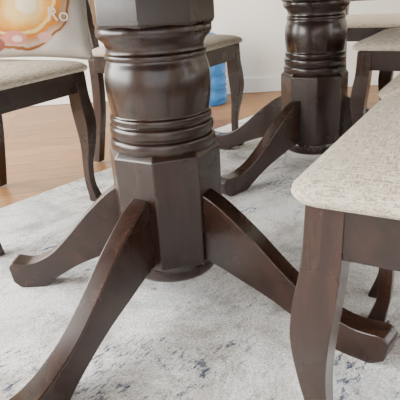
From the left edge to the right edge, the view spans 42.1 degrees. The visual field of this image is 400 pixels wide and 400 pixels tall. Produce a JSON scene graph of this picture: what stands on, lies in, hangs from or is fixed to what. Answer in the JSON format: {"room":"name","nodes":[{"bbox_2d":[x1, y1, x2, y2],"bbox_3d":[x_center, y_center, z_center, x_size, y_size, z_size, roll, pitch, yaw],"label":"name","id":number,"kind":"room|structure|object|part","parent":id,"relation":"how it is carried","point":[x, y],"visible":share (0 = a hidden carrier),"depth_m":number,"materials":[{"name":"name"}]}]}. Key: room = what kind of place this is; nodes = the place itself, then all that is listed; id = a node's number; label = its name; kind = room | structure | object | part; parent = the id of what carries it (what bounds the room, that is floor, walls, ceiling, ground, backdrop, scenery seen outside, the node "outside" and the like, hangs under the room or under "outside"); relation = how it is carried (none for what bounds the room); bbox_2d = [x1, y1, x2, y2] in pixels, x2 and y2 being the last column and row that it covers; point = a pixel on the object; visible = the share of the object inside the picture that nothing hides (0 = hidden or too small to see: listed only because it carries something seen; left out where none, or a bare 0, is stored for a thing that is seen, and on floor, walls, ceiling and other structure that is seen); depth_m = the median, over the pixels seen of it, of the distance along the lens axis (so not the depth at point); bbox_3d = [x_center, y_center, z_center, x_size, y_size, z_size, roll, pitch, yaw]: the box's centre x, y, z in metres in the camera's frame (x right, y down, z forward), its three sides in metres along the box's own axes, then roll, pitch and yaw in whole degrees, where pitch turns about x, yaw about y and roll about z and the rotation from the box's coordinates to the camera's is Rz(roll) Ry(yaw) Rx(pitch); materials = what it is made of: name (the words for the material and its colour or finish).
{"room":"dining room","nodes":[
{"label":"dining room","id":0,"kind":"room"},
{"bbox_2d":[0,85,379,207],"bbox_3d":[0.127,0.432,0.730,5.400,0.050,5.820,-4,22,0],"label":"floor","id":1,"kind":"structure","parent":0,"point":[43,152],"depth_m":2.53,"materials":[{"name":"brown wood"}]},
{"bbox_2d":[0,116,399,399],"bbox_3d":[0.189,0.272,1.035,2.300,0.007,3.750,15,29,38],"label":"area rug","id":2,"kind":"object","parent":1,"relation":"on","point":[211,335],"visible":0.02,"depth_m":1.10,"materials":[{"name":"grey carpet"}]},
{"bbox_2d":[0,59,101,255],"bbox_3d":[-0.701,-0.410,1.537,0.561,0.975,0.492,9,25,28],"label":"dining chair","id":3,"kind":"object","parent":2,"relation":"on","point":[23,83],"visible":0.92,"depth_m":1.55,"materials":[{"name":"brown wood"}]},
{"bbox_3d":[-0.577,-0.048,1.355,0.056,0.430,0.051,9,25,28],"label":"leg","id":4,"kind":"part","parent":3,"relation":"part of","materials":[{"name":"brown wood"}]},
{"bbox_3d":[-0.780,-0.491,1.794,0.140,0.940,0.034,9,25,28],"label":"leg","id":5,"kind":"part","parent":3,"relation":"part of","materials":[{"name":"brown wood"}]},
{"bbox_3d":[-0.656,-0.324,1.547,0.428,0.064,0.456,9,25,28],"label":"seat frame","id":6,"kind":"part","parent":3,"relation":"part of","materials":[{"name":"brown wood"}]},
{"bbox_3d":[-0.646,-0.370,1.520,0.438,0.044,0.492,9,25,28],"label":"seat","id":7,"kind":"part","parent":3,"relation":"part of","materials":[{"name":"fabric"}]},
{"bbox_2d":[0,0,93,60],"bbox_3d":[-0.539,-0.627,1.567,0.432,0.419,0.162,-5,22,-4],"label":"throw pillow","id":8,"kind":"object","parent":3,"relation":"on","point":[28,28],"visible":1,"depth_m":1.55,"materials":[{"name":"fabric"}]},
{"bbox_3d":[-0.369,-0.199,1.692,0.056,0.430,0.051,9,25,28],"label":"leg","id":9,"kind":"part","parent":3,"relation":"part of","materials":[{"name":"brown wood"}]},
{"bbox_2d":[86,0,243,161],"bbox_3d":[-0.179,-0.655,2.060,0.561,0.975,0.492,9,25,28],"label":"dining chair","id":10,"kind":"object","parent":2,"relation":"on","point":[221,48],"visible":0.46,"depth_m":2.06,"materials":[{"name":"brown wood"}]},
{"bbox_3d":[-0.450,-0.598,2.007,0.140,0.940,0.034,9,25,28],"label":"leg","id":11,"kind":"part","parent":10,"relation":"part of","materials":[{"name":"brown wood"}]},
{"bbox_3d":[-0.134,-0.570,2.070,0.428,0.064,0.456,9,25,28],"label":"seat frame","id":12,"kind":"part","parent":10,"relation":"part of","materials":[{"name":"brown wood"}]},
{"bbox_3d":[-0.124,-0.616,2.043,0.438,0.044,0.492,9,25,28],"label":"seat","id":13,"kind":"part","parent":10,"relation":"part of","materials":[{"name":"fabric"}]},
{"bbox_3d":[0.153,-0.444,2.215,0.056,0.430,0.051,9,25,28],"label":"leg","id":14,"kind":"part","parent":10,"relation":"part of","materials":[{"name":"brown wood"}]},
{"bbox_2d":[9,0,397,399],"bbox_3d":[0.165,-0.332,1.508,1.035,0.755,2.120,9,25,28],"label":"dining table","id":15,"kind":"object","parent":2,"relation":"on","point":[165,216],"visible":0.98,"depth_m":1.05,"materials":[{"name":"brown wood"}]},
{"bbox_3d":[-0.312,0.081,1.230,0.300,0.257,0.050,-2,22,3],"label":"leg","id":16,"kind":"part","parent":15,"relation":"part of","materials":[{"name":"brown wood"}]},
{"bbox_3d":[-0.207,0.192,0.943,0.050,0.257,0.468,7,25,24],"label":"leg","id":17,"kind":"part","parent":15,"relation":"part of","materials":[{"name":"brown wood"}]},
{"bbox_3d":[0.196,-0.326,2.148,0.378,0.257,0.050,11,26,31],"label":"leg","id":18,"kind":"part","parent":15,"relation":"part of","materials":[{"name":"brown wood"}]},
{"bbox_3d":[0.213,-0.189,1.810,0.427,0.257,0.050,-23,29,-39],"label":"leg","id":19,"kind":"part","parent":15,"relation":"part of","materials":[{"name":"brown wood"}]},
{"bbox_3d":[0.172,0.135,1.026,0.435,0.257,0.050,15,28,37],"label":"leg","id":20,"kind":"part","parent":15,"relation":"part of","materials":[{"name":"brown wood"}]},
{"bbox_3d":[0.711,-0.270,1.935,0.378,0.257,0.050,2,23,14],"label":"leg","id":21,"kind":"part","parent":15,"relation":"part of","materials":[{"name":"brown wood"}]},
{"bbox_2d":[290,95,399,399],"bbox_3d":[0.447,-0.093,0.592,0.561,0.975,0.492,9,25,28],"label":"dining chair","id":22,"kind":"object","parent":2,"relation":"on","point":[350,195],"visible":0.97,"depth_m":0.57,"materials":[{"name":"beige fabric"}]},
{"bbox_3d":[0.145,0.199,0.642,0.056,0.430,0.051,9,25,28],"label":"leg","id":23,"kind":"part","parent":22,"relation":"part of","materials":[{"name":"brown wood"}]},
{"bbox_3d":[0.396,-0.071,0.633,0.438,0.044,0.492,9,25,28],"label":"seat","id":24,"kind":"part","parent":22,"relation":"part of","materials":[{"name":"fabric"}]},
{"bbox_3d":[0.411,-0.021,0.646,0.428,0.064,0.456,9,25,28],"label":"seat frame","id":25,"kind":"part","parent":22,"relation":"part of","materials":[{"name":"brown wood"}]},
{"bbox_3d":[0.354,0.049,0.980,0.056,0.430,0.051,9,25,28],"label":"leg","id":26,"kind":"part","parent":22,"relation":"part of","materials":[{"name":"brown wood"}]},
{"bbox_2d":[345,0,399,62],"bbox_3d":[0.883,-0.951,2.624,0.492,0.975,0.561,9,25,28],"label":"dining chair","id":27,"kind":"object","parent":2,"relation":"on","point":[360,27],"visible":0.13,"depth_m":2.44,"materials":[{"name":"beige fabric"}]},
{"bbox_3d":[0.814,-1.034,2.885,0.034,0.940,0.140,9,25,28],"label":"leg","id":28,"kind":"part","parent":27,"relation":"part of","materials":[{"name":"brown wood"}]},
{"bbox_3d":[0.865,-0.856,2.620,0.456,0.064,0.428,9,25,28],"label":"seat frame","id":29,"kind":"part","parent":27,"relation":"part of","materials":[{"name":"brown wood"}]},
{"bbox_3d":[0.855,-0.898,2.588,0.492,0.044,0.438,9,25,28],"label":"seat","id":30,"kind":"part","parent":27,"relation":"part of","materials":[{"name":"fabric"}]},
{"bbox_2d":[350,27,399,124],"bbox_3d":[0.843,-0.577,1.716,0.561,0.975,0.492,9,25,28],"label":"dining chair","id":31,"kind":"object","parent":2,"relation":"on","point":[380,52],"visible":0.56,"depth_m":1.68,"materials":[{"name":"brown wood"}]},
{"bbox_3d":[0.541,-0.284,1.766,0.056,0.430,0.051,9,25,28],"label":"leg","id":32,"kind":"part","parent":31,"relation":"part of","materials":[{"name":"brown wood"}]},
{"bbox_3d":[0.792,-0.555,1.757,0.438,0.044,0.492,9,25,28],"label":"seat","id":33,"kind":"part","parent":31,"relation":"part of","materials":[{"name":"fabric"}]},
{"bbox_3d":[0.808,-0.505,1.770,0.428,0.064,0.456,9,25,28],"label":"seat frame","id":34,"kind":"part","parent":31,"relation":"part of","materials":[{"name":"brown wood"}]},
{"bbox_3d":[0.750,-0.435,2.103,0.056,0.430,0.051,9,25,28],"label":"leg","id":35,"kind":"part","parent":31,"relation":"part of","materials":[{"name":"brown wood"}]},
{"bbox_2d":[368,74,399,297],"bbox_3d":[0.688,-0.282,1.016,0.561,0.975,0.492,9,25,28],"label":"dining chair","id":36,"kind":"object","parent":2,"relation":"on","point":[392,88],"visible":0.2,"depth_m":0.99,"materials":[{"name":"beige fabric"}]},
{"bbox_3d":[0.386,0.011,1.067,0.056,0.430,0.051,9,25,28],"label":"leg","id":37,"kind":"part","parent":36,"relation":"part of","materials":[{"name":"brown wood"}]},
{"bbox_3d":[0.636,-0.260,1.058,0.438,0.044,0.492,9,25,28],"label":"seat","id":38,"kind":"part","parent":36,"relation":"part of","materials":[{"name":"fabric"}]},
{"bbox_2d":[209,32,226,106],"bbox_3d":[0.020,-0.815,3.092,0.266,0.482,0.266,-4,22,0],"label":"water bottle","id":39,"kind":"object","parent":1,"relation":"on","point":[218,94],"visible":0.13,"depth_m":3.04,"materials":[{"name":"blue plastic"}]},
{"bbox_2d":[0,0,399,87],"bbox_3d":[-0.017,-1.912,2.969,5.400,2.607,0.100,-4,22,0],"label":"wall","id":40,"kind":"structure","parent":0,"point":[260,24],"depth_m":3.27,"materials":[{"name":"paint"}]},
{"bbox_2d":[33,71,399,105],"bbox_3d":[0.056,-0.731,3.389,5.400,0.097,0.015,-4,22,0],"label":"baseboard","id":41,"kind":"structure","parent":40,"relation":"attached to","point":[272,83],"depth_m":3.38,"materials":[{"name":"white wood"}]}
]}

